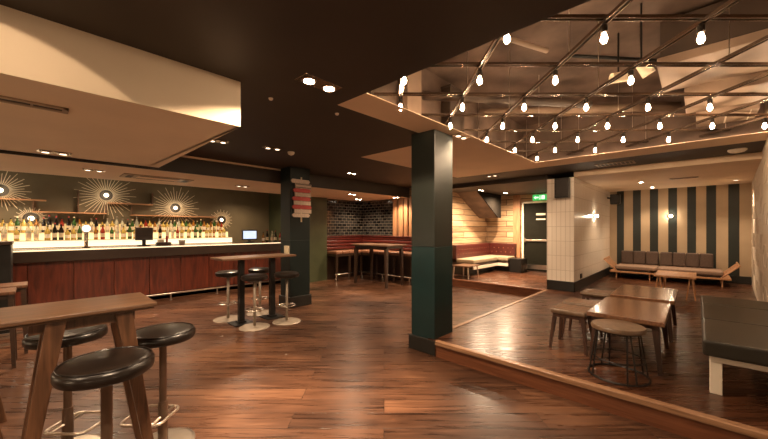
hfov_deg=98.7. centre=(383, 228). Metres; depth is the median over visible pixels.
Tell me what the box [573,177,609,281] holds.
wall
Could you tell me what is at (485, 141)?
rail
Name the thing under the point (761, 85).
air duct
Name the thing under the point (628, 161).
ceiling vent
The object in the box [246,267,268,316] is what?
stool
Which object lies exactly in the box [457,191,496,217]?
ceiling
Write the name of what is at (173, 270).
bar counter
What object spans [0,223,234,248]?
bar
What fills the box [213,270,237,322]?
stool
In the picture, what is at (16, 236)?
bottle
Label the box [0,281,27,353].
wooden stool
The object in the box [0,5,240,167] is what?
ceiling
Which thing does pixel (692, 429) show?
platform step edge
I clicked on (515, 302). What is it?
trim
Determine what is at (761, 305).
cushion
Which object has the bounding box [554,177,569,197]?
wall speaker
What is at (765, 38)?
rail
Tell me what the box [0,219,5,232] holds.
bottle
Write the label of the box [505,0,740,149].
rail
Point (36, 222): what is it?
bottle
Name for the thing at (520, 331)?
platform
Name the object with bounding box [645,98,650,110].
bulb
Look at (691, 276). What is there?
coffee table
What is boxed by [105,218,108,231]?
bottle
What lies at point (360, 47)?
ceiling
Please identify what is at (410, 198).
trim slat
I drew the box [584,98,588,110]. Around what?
bulb
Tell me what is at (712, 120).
bulb
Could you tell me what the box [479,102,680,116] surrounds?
ceiling pipe
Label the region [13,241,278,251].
countertop
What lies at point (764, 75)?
rail
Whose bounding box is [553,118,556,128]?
bulb
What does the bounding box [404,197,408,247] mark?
trim slat
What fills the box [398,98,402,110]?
bulb
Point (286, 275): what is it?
stool
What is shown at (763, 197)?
wall
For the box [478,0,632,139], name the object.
rail
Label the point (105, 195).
lamp
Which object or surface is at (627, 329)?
stool
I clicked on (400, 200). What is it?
trim slat
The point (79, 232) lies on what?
bottle
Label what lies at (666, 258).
cushion
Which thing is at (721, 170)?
ceiling
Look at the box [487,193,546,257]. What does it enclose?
wall
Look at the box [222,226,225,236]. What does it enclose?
bottle
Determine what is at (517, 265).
block
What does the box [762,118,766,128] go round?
bulb
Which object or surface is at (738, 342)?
cushion
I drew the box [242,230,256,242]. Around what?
screen
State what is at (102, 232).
bottle
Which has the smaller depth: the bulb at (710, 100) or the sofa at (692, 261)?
the bulb at (710, 100)
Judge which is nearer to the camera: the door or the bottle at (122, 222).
the bottle at (122, 222)
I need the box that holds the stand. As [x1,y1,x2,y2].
[0,241,13,336]
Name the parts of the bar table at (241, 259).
plate, post, post, plate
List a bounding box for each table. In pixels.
[0,292,156,438]
[0,394,6,438]
[210,253,295,326]
[351,243,406,287]
[452,263,479,278]
[587,297,670,375]
[610,284,677,342]
[654,270,695,300]
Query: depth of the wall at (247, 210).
7.73 m
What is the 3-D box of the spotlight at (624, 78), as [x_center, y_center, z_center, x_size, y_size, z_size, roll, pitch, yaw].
[2.344,-1.700,3.283,0.163,0.500,0.100,0,0,7]
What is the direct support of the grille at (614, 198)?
attached to the speaker at (614, 198)
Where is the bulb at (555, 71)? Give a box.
[553,69,557,84]
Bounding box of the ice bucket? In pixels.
[178,240,185,244]
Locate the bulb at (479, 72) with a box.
[477,69,481,84]
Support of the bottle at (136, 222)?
on the bar
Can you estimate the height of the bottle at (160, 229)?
0.317 m
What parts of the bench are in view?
leg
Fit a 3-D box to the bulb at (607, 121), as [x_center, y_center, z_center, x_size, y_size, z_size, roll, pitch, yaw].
[2.560,-1.206,3.780,0.040,0.118,0.040,0,0,43]
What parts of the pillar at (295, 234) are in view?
skirting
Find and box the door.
[522,201,546,271]
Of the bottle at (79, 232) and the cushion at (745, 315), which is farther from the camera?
the bottle at (79, 232)
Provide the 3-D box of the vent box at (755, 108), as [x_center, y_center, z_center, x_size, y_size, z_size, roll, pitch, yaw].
[4.174,-1.648,4.035,0.520,0.604,0.500,0,0,43]
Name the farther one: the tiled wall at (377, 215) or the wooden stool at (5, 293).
the tiled wall at (377, 215)
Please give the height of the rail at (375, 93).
0.022 m
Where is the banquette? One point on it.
(340, 259)
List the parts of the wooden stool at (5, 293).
seat frame, seat, leg, leg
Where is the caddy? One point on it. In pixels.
(160, 242)
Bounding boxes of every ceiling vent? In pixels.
[0,95,68,113]
[594,160,635,166]
[670,176,698,179]
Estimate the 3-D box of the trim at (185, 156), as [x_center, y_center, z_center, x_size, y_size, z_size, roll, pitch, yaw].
[-2.676,-1.137,5.642,0.050,0.025,2.500,0,0,43]
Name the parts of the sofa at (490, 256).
frame, backrest, pale rail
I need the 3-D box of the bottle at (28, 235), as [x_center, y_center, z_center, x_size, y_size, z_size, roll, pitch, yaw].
[-6.699,0.053,6.219,0.078,0.330,0.078,0,0,43]
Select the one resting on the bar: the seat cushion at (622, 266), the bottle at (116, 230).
the bottle at (116, 230)
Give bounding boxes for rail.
[374,92,767,95]
[398,78,403,105]
[421,113,767,115]
[430,62,767,66]
[444,37,501,125]
[460,129,729,130]
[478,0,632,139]
[485,141,648,142]
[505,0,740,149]
[507,150,583,151]
[525,8,767,158]
[542,14,767,20]
[566,72,767,155]
[625,97,767,146]
[699,115,767,136]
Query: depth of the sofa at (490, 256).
9.85 m
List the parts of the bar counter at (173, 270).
panel, panel, panel, panel, panel, panel, foot rail, panel, panel, panel, panel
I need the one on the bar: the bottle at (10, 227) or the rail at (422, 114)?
the bottle at (10, 227)
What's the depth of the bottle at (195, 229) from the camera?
8.26 m
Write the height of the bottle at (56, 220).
0.332 m
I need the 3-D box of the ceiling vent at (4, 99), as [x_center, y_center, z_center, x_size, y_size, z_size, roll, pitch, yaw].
[-2.337,-0.794,2.011,0.120,0.012,0.600,0,0,43]
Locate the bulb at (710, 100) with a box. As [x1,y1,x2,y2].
[707,98,712,110]
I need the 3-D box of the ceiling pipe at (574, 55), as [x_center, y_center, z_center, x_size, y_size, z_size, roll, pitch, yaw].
[2.438,-1.800,3.477,0.964,0.136,0.036,0,0,5]
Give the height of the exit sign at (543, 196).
0.215 m
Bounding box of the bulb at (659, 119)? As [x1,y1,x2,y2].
[658,118,661,128]
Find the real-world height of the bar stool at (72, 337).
0.806 m
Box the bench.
[700,295,767,394]
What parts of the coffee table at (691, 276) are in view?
leg, leg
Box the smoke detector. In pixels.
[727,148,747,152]
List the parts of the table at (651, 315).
leg, leg, leg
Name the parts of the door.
kick plate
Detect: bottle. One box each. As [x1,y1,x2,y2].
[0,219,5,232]
[1,223,7,240]
[7,218,14,232]
[13,227,19,240]
[14,217,19,232]
[21,218,26,232]
[25,223,31,240]
[27,218,32,231]
[33,225,38,239]
[34,218,38,229]
[41,217,45,231]
[44,225,50,239]
[47,215,51,231]
[52,223,56,239]
[54,216,58,231]
[59,223,63,239]
[65,228,69,239]
[66,216,70,231]
[71,226,76,239]
[72,217,76,231]
[77,218,81,230]
[77,225,81,239]
[89,218,93,231]
[94,226,97,238]
[100,225,104,238]
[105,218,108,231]
[110,220,114,231]
[110,226,113,238]
[115,216,118,229]
[115,225,118,238]
[120,219,123,231]
[121,226,125,238]
[126,219,128,231]
[128,223,131,238]
[135,217,138,227]
[158,225,161,237]
[161,221,164,231]
[171,225,173,237]
[180,227,183,237]
[187,226,190,237]
[194,225,196,237]
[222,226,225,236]
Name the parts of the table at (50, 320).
leg, leg, leg, leg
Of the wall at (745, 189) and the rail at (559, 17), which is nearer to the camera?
the rail at (559, 17)
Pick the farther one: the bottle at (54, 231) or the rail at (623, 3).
the bottle at (54, 231)
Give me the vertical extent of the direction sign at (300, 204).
0.840 m
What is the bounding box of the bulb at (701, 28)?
[697,23,705,43]
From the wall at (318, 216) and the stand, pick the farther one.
the wall at (318, 216)
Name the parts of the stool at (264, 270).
seat, post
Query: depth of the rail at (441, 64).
2.60 m
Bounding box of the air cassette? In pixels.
[119,173,193,182]
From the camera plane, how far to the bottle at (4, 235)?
5.98 m
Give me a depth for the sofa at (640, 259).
8.60 m
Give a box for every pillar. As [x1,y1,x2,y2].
[279,166,311,307]
[409,129,451,355]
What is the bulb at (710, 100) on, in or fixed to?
hanging from the rail at (764, 75)
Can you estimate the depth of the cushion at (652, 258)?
8.56 m
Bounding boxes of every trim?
[0,150,408,197]
[181,155,280,170]
[435,340,767,438]
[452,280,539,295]
[452,290,546,328]
[477,191,500,217]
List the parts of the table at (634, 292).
leg, leg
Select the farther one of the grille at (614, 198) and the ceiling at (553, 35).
the grille at (614, 198)
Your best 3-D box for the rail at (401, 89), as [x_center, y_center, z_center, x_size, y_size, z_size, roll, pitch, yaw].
[0.160,-1.607,2.782,0.036,0.685,1.456,0,0,0]
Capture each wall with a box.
[0,171,268,242]
[269,193,326,281]
[327,199,361,246]
[362,199,392,243]
[395,69,523,156]
[409,188,486,261]
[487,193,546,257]
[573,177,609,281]
[610,183,751,276]
[752,137,767,301]
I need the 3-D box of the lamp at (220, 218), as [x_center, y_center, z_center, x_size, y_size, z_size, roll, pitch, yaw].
[-4.507,-0.249,9.124,0.100,0.580,0.576,0,0,43]
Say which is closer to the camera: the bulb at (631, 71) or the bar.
the bulb at (631, 71)
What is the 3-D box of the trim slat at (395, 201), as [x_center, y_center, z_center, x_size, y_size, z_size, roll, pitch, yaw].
[0.325,0.285,9.545,0.130,2.330,0.073,0,0,43]
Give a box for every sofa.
[452,243,515,274]
[604,250,658,280]
[657,252,740,286]
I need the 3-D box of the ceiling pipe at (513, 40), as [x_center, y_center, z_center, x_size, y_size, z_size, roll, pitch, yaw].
[1.104,-1.800,3.088,1.188,0.050,0.050,0,0,-24]
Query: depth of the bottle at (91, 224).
7.09 m
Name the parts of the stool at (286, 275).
seat, post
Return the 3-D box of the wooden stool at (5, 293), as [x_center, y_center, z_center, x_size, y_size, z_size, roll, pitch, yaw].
[-4.115,1.050,3.436,0.390,0.800,0.390,0,0,43]
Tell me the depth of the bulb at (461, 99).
3.19 m
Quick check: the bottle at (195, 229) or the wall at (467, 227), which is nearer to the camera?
the bottle at (195, 229)
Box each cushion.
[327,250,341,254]
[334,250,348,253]
[389,251,406,255]
[403,252,411,256]
[457,256,496,263]
[483,255,514,260]
[615,263,658,270]
[621,250,632,263]
[633,251,645,263]
[646,251,658,264]
[657,265,723,275]
[660,252,672,265]
[673,252,685,266]
[686,253,698,266]
[699,253,712,267]
[700,295,767,309]
[701,303,767,326]
[701,318,767,366]
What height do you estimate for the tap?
0.435 m
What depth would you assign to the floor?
3.10 m
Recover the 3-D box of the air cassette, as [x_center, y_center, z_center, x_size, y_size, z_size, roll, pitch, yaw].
[-3.898,-0.875,5.698,0.440,0.034,1.000,0,0,43]
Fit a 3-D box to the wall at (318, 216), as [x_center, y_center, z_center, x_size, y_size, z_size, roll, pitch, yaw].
[-2.641,0.150,9.834,2.130,2.600,0.730,0,0,43]
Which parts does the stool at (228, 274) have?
seat, post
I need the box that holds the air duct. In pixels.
[684,70,767,112]
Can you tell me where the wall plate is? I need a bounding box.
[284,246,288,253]
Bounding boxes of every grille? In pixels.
[136,176,179,181]
[555,179,566,196]
[611,195,618,202]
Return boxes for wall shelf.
[0,198,45,201]
[32,190,106,213]
[107,193,152,205]
[130,206,216,217]
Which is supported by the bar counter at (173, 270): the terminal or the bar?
the terminal
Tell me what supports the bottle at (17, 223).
on the bar
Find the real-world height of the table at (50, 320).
1.050 m
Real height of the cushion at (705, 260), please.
0.340 m
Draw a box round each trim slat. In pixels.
[393,198,397,235]
[398,198,403,240]
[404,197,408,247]
[409,197,411,237]
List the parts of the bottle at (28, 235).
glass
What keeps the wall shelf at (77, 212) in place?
attached to the wall at (247, 210)
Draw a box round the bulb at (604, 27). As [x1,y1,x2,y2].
[600,23,607,43]
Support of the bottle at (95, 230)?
on the bar
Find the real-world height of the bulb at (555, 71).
0.118 m
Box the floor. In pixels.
[0,275,689,438]
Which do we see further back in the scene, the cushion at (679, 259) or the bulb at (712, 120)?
the cushion at (679, 259)
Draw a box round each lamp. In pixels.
[0,171,29,210]
[15,207,47,227]
[73,178,134,218]
[150,187,197,222]
[211,209,231,227]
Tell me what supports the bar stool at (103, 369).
on the floor
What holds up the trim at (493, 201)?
attached to the ceiling at (472, 199)
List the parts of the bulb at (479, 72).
glass bulb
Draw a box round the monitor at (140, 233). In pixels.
[135,228,152,239]
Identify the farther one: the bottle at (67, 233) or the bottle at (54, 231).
the bottle at (67, 233)
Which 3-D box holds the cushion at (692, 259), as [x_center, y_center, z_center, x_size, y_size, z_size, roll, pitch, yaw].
[7.553,0.760,8.080,0.238,0.340,0.160,0,0,44]
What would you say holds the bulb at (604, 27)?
hanging from the rail at (623, 3)
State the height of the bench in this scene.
0.420 m
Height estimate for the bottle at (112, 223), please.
0.276 m
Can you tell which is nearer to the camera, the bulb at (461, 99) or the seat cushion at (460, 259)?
the bulb at (461, 99)
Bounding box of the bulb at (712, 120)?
[710,118,714,128]
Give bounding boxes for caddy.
[155,236,170,245]
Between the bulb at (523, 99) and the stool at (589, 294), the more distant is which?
the stool at (589, 294)
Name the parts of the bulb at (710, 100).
glass bulb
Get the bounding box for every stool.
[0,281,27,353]
[0,287,17,368]
[22,324,107,438]
[51,346,154,438]
[120,322,195,438]
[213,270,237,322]
[239,273,269,331]
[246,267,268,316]
[272,271,300,325]
[548,303,591,355]
[561,298,602,337]
[579,288,612,321]
[587,319,651,386]
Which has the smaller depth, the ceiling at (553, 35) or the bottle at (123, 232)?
the ceiling at (553, 35)
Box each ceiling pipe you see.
[423,91,592,108]
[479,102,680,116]
[501,36,548,52]
[571,54,656,61]
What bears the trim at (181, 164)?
attached to the ceiling at (8, 162)
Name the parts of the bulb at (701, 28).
glass bulb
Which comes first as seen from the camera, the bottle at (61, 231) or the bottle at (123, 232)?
the bottle at (61, 231)
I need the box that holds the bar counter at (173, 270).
[13,241,280,305]
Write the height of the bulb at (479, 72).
0.118 m
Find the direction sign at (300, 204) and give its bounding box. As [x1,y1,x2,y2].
[291,177,311,221]
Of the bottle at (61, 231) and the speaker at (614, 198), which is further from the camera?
the speaker at (614, 198)
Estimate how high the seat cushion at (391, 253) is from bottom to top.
0.090 m
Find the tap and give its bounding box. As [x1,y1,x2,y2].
[81,224,91,247]
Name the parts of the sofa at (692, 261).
under frame, frame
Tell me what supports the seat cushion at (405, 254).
on the banquette
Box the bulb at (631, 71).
[628,69,633,84]
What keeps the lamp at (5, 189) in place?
attached to the wall at (247, 210)
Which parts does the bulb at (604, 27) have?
glass bulb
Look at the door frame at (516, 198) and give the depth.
10.20 m
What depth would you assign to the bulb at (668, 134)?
4.35 m
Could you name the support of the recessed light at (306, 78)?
in the ceiling at (360, 47)
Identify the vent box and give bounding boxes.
[696,102,759,126]
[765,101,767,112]
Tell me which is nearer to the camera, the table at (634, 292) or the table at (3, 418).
the table at (3, 418)
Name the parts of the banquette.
leg, leg, leg, rail, seat frame, panel, foot rail, leg, leg, leg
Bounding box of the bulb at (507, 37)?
[504,34,509,43]
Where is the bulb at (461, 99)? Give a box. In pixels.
[460,98,463,110]
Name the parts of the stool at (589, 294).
seat frame, seat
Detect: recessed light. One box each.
[36,149,71,155]
[81,168,104,171]
[211,139,228,143]
[262,146,282,149]
[295,73,342,92]
[451,133,470,138]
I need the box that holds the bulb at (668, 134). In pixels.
[667,133,670,141]
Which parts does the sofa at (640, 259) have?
frame, under frame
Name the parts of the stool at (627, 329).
leg, leg, seat, leg, leg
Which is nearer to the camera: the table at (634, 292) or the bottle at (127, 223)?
the table at (634, 292)
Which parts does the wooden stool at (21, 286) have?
seat, leg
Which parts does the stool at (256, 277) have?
seat, post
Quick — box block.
[510,258,526,272]
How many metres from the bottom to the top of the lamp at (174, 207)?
1.062 m
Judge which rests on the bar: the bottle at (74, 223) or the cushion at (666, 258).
the bottle at (74, 223)
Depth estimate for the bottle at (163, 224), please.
8.03 m
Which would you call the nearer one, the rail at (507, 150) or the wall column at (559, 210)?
the rail at (507, 150)
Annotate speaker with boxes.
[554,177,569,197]
[607,194,620,204]
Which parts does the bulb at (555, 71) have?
glass bulb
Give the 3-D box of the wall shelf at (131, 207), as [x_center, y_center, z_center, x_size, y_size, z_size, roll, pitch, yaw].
[-5.233,-0.424,8.316,0.160,0.232,1.860,0,0,43]
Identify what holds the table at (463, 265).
on the platform
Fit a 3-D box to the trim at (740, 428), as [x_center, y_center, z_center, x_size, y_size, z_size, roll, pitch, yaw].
[2.458,1.282,1.965,5.140,0.045,0.065,0,0,43]
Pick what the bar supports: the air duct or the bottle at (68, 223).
the bottle at (68, 223)
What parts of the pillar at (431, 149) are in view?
skirting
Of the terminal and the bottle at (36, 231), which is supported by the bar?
the bottle at (36, 231)
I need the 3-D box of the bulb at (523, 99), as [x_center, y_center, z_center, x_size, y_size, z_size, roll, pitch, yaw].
[1.360,-1.206,3.200,0.040,0.118,0.040,0,0,43]
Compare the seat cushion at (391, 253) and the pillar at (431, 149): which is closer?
the pillar at (431, 149)
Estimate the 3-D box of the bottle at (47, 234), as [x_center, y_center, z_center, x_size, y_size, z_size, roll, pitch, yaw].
[-6.527,0.075,6.400,0.087,0.286,0.087,0,0,43]
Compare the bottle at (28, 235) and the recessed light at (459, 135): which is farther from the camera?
the bottle at (28, 235)
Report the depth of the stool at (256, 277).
4.83 m
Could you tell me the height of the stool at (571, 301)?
0.422 m
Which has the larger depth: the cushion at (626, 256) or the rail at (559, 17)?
the cushion at (626, 256)
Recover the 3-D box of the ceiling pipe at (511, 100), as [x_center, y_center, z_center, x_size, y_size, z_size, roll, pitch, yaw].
[1.562,-1.600,4.101,2.190,0.100,0.100,0,0,-7]
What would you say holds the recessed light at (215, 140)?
in the ceiling at (360, 47)
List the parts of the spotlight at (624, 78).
drop rod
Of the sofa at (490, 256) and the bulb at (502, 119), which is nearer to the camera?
the bulb at (502, 119)
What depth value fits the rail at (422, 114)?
3.76 m
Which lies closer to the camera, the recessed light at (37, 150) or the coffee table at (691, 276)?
the recessed light at (37, 150)
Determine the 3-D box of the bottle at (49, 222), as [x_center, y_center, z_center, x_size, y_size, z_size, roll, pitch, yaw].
[-6.737,-0.107,6.644,0.076,0.350,0.076,0,0,43]
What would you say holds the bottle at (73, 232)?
on the bar
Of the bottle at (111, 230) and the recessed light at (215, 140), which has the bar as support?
the bottle at (111, 230)
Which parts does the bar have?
glowing panel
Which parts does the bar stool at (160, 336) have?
post, seat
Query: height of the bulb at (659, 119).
0.118 m
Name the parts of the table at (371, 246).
leg, leg, leg, leg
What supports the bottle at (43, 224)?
on the bar
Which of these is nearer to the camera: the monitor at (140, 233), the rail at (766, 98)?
the rail at (766, 98)
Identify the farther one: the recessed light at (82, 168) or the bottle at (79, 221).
the bottle at (79, 221)
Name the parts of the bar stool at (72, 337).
seat, post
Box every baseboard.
[547,267,610,291]
[610,268,751,284]
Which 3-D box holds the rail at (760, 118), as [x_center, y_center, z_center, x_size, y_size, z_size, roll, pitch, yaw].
[4.360,-1.607,2.465,0.039,0.685,4.166,0,0,0]
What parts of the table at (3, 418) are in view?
leg, leg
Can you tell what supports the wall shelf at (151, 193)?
attached to the wall at (247, 210)
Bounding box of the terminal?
[135,228,152,245]
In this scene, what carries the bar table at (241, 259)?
on the floor
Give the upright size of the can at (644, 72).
0.645 m
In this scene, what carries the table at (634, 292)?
on the platform
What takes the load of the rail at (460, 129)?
attached to the rail at (765, 38)
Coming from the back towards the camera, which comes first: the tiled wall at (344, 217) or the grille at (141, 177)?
the tiled wall at (344, 217)
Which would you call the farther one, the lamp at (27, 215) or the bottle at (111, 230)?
the bottle at (111, 230)
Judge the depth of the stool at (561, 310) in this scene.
3.51 m
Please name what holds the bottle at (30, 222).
on the bar
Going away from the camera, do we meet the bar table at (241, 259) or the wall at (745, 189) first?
the bar table at (241, 259)
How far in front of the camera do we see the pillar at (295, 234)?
6.18 m
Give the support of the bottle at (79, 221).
on the bar
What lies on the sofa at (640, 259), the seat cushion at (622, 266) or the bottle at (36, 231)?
the seat cushion at (622, 266)
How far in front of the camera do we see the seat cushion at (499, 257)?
9.96 m
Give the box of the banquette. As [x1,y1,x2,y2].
[327,235,411,285]
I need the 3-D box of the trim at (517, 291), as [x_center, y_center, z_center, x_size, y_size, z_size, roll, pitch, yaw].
[2.361,1.375,7.827,2.750,0.151,0.015,0,0,43]
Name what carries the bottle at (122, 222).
on the bar
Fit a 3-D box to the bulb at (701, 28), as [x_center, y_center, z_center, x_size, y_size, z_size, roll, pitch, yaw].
[1.960,-1.206,2.040,0.040,0.118,0.040,0,0,43]
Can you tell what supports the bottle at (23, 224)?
on the bar
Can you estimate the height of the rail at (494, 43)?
0.685 m
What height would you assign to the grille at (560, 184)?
0.340 m
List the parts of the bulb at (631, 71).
glass bulb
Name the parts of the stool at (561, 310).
leg, leg, seat, seat frame, leg, leg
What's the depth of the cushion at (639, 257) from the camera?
8.74 m
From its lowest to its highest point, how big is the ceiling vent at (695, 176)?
0.012 m
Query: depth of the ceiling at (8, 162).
5.43 m
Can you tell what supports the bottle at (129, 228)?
on the bar
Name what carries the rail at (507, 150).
attached to the rail at (765, 38)
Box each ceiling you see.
[0,0,767,187]
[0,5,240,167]
[0,153,406,201]
[426,0,723,126]
[452,175,554,195]
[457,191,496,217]
[524,96,767,161]
[574,152,761,191]
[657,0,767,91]
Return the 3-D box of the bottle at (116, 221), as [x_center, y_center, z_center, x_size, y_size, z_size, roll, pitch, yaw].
[-6.004,-0.108,7.416,0.079,0.352,0.079,0,0,43]
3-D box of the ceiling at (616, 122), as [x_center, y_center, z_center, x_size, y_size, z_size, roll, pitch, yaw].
[4.640,-1.575,4.454,5.400,0.750,0.050,0,0,43]
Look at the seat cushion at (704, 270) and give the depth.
7.68 m
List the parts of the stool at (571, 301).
leg, leg, seat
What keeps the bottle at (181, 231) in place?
on the bar
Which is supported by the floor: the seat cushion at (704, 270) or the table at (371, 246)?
the table at (371, 246)
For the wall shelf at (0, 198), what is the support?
attached to the wall at (247, 210)
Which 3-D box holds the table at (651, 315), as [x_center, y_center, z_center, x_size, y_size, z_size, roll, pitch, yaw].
[2.515,1.035,3.362,0.580,0.470,0.980,0,0,43]
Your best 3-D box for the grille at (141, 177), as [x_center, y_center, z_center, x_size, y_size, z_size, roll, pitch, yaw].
[-3.898,-0.861,5.698,0.200,0.006,0.600,0,0,44]
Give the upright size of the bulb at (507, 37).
0.118 m
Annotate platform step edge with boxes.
[436,345,756,438]
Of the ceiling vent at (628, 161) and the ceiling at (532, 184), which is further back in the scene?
the ceiling at (532, 184)
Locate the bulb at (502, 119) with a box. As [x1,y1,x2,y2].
[501,118,504,128]
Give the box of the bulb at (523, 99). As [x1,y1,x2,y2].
[522,98,525,110]
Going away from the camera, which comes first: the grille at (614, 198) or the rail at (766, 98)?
the rail at (766, 98)
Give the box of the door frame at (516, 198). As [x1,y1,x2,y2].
[513,195,520,257]
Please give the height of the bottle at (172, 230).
0.305 m
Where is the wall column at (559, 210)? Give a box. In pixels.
[547,177,589,281]
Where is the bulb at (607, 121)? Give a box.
[605,118,609,128]
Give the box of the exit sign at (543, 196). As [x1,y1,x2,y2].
[533,193,546,200]
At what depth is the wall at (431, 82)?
4.90 m
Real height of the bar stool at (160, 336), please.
0.781 m
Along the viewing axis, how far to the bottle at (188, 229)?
8.15 m
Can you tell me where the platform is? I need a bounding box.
[428,270,767,430]

